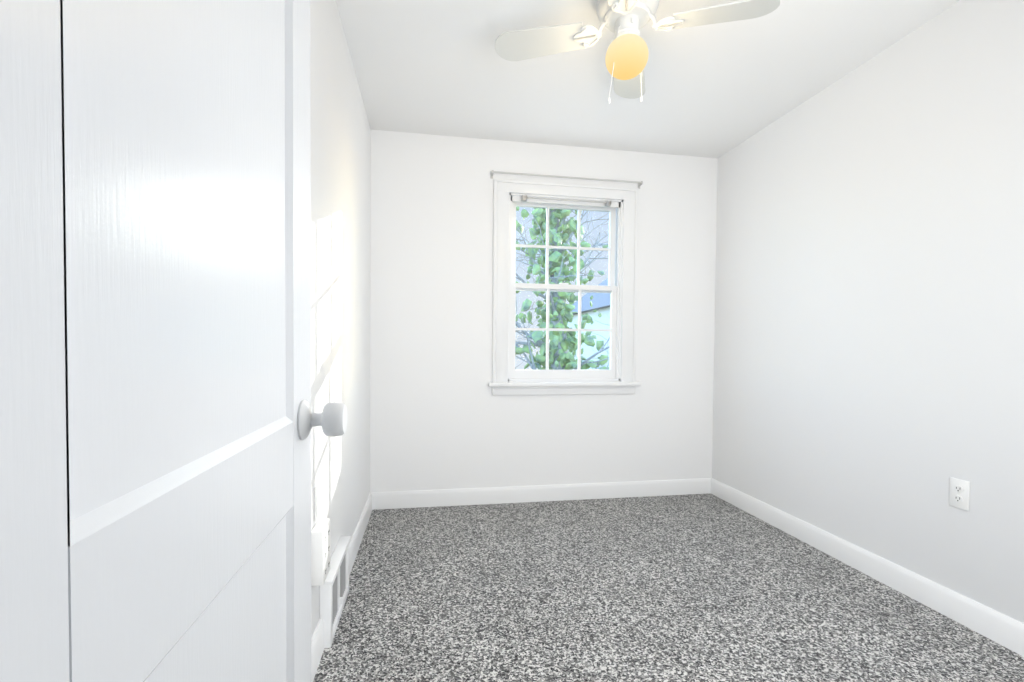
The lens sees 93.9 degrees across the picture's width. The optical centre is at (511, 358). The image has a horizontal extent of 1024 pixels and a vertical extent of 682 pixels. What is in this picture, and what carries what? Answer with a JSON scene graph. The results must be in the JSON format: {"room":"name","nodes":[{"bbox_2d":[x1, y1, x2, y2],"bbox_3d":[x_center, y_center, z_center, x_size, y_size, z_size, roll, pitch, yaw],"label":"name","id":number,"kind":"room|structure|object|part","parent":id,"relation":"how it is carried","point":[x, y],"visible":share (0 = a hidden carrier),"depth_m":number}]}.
{"room":"empty bedroom","nodes":[
{"label":"empty bedroom","id":0,"kind":"room"},
{"bbox_2d":[310,0,370,638],"bbox_3d":[-0.623,-0.187,0.952,0.160,2.440,4.618,0,1,-10],"label":"wall","id":1,"kind":"structure","parent":0,"point":[340,233],"depth_m":1.99},
{"bbox_2d":[311,619,323,681],"bbox_3d":[-0.532,0.981,0.914,0.016,0.108,1.535,0,1,-10],"label":"baseboard","id":2,"kind":"structure","parent":1,"relation":"attached to","point":[317,641],"depth_m":1.57},
{"bbox_2d":[311,482,329,585],"bbox_3d":[-0.637,0.580,1.600,0.041,0.305,0.130,0,1,-10],"label":"adapter","id":3,"kind":"object","parent":1,"relation":"attached to","point":[320,550],"visible":0.94,"depth_m":1.55},
{"bbox_2d":[320,536,350,647],"bbox_3d":[-0.684,0.891,1.869,0.044,0.239,0.408,0,1,-10],"label":"air vent","id":4,"kind":"object","parent":1,"relation":"in","point":[334,589],"visible":0.88,"depth_m":1.80},
{"bbox_2d":[349,492,374,575],"bbox_3d":[-0.821,0.939,2.574,0.016,0.108,1.035,0,1,-10],"label":"baseboard","id":5,"kind":"structure","parent":1,"relation":"attached to","point":[354,545],"depth_m":2.57},
{"bbox_2d":[370,130,717,492],"bbox_3d":[0.270,-0.237,3.369,2.428,2.440,0.160,0,1,-10],"label":"wall","id":6,"kind":"structure","parent":0,"point":[442,417],"depth_m":3.23},
{"bbox_2d":[375,478,710,509],"bbox_3d":[0.262,0.931,3.308,2.400,0.108,0.016,0,1,-10],"label":"baseboard","id":7,"kind":"structure","parent":6,"relation":"attached to","point":[539,493],"depth_m":3.29},
{"bbox_2d":[488,382,640,394],"bbox_3d":[0.369,0.207,3.304,1.070,0.087,0.095,0,1,-10],"label":"window sill","id":8,"kind":"structure","parent":6,"relation":"attached to","point":[541,388],"depth_m":3.28},
{"bbox_2d":[492,178,638,382],"bbox_3d":[0.362,-0.515,3.364,1.020,1.358,0.187,0,1,-10],"label":"window","id":9,"kind":"structure","parent":6,"relation":"in","point":[508,192],"depth_m":3.34},
{"bbox_2d":[521,195,526,200],"bbox_3d":[0.082,-1.080,3.225,0.038,0.032,0.042,0,1,-10],"label":"bracket","id":10,"kind":"object","parent":9,"relation":"attached to","point":[523,198],"depth_m":3.23},
{"bbox_3d":[0.361,-0.478,3.366,0.776,1.240,0.072,0,1,-10],"label":"window sash","id":11,"kind":"part","parent":9,"relation":"part of"},
{"bbox_2d":[605,200,610,206],"bbox_3d":[0.670,-1.077,3.327,0.038,0.032,0.042,0,1,-10],"label":"bracket","id":12,"kind":"object","parent":9,"relation":"attached to","point":[607,203],"depth_m":3.33},
{"bbox_2d":[527,197,605,202],"bbox_3d":[0.377,-1.079,3.268,0.557,0.009,0.009,0,1,-10],"label":"tube","id":13,"kind":"object","parent":12,"relation":"attached to","point":[565,200],"visible":0.91,"depth_m":3.26},
{"bbox_2d":[490,170,642,188],"bbox_3d":[0.383,-1.220,3.257,1.068,0.048,0.050,0,1,-10],"label":"curtain rod","id":14,"kind":"object","parent":6,"relation":"attached to","point":[492,172],"visible":1,"depth_m":3.23},
{"bbox_2d":[336,0,959,157],"bbox_3d":[0.662,-1.451,1.143,2.748,0.100,4.618,0,1,-10],"label":"ceiling","id":15,"kind":"structure","parent":0,"point":[444,68],"depth_m":2.38},
{"bbox_2d":[495,0,779,103],"bbox_3d":[0.441,-1.192,1.838,0.788,0.456,0.788,0,2,-30],"label":"fan","id":16,"kind":"object","parent":15,"relation":"hanging from","point":[627,52],"visible":1,"depth_m":1.81},
{"bbox_2d":[313,493,1023,681],"bbox_3d":[0.641,1.068,1.203,2.748,0.060,4.618,0,1,-10],"label":"floor","id":17,"kind":"structure","parent":0,"point":[709,587],"depth_m":1.96},
{"bbox_2d":[712,0,1023,622],"bbox_3d":[1.926,-0.176,1.395,0.160,2.440,4.618,0,1,-10],"label":"wall","id":18,"kind":"structure","parent":0,"point":[868,389],"depth_m":2.15},
{"bbox_2d":[711,478,1023,656],"bbox_3d":[1.719,0.973,2.048,0.016,0.108,2.998,0,1,-10],"label":"baseboard","id":19,"kind":"structure","parent":18,"relation":"attached to","point":[1006,631],"depth_m":2.12},
{"bbox_2d":[949,477,969,510],"bbox_3d":[1.754,0.531,1.878,0.009,0.114,0.070,0,1,-10],"label":"electrical outlet","id":20,"kind":"object","parent":18,"relation":"attached to","point":[959,490],"visible":1,"depth_m":1.88},
{"bbox_3d":[0.807,-0.159,0.278,2.428,2.440,0.120,0,1,-10],"label":"wall","id":21,"kind":"structure","parent":0,"visible":0},
{"bbox_2d":[0,0,310,681],"bbox_3d":[-0.320,0.025,0.515,0.035,2.018,0.710,0,1,-10],"label":"door","id":22,"kind":"structure","parent":21,"relation":"in","point":[155,326],"depth_m":0.38},
{"bbox_2d":[297,400,346,439],"bbox_3d":[-0.371,0.104,0.805,0.175,0.068,0.068,0,1,-10],"label":"door knob","id":23,"kind":"object","parent":22,"relation":"attached to","point":[331,419],"depth_m":0.80},
{"label":"outside","id":24,"kind":"structure","parent":0,"visible":0},
{"bbox_3d":[-4.724,3.127,41.727,85.000,0.200,76.342,0,1,-10],"label":"ground","id":25,"kind":"structure","parent":24,"visible":0},
{"bbox_2d":[515,208,609,369],"bbox_3d":[0.673,-2.175,8.742,4.904,12.266,3.618,0,1,-10],"label":"tree","id":26,"kind":"object","parent":25,"relation":"on","point":[555,294],"depth_m":8.66},
{"bbox_2d":[567,278,609,369],"bbox_3d":[6.605,-0.571,20.422,7.600,8.400,8.600,0,1,-10],"label":"house","id":27,"kind":"structure","parent":25,"relation":"on","point":[591,313],"depth_m":19.20}
]}

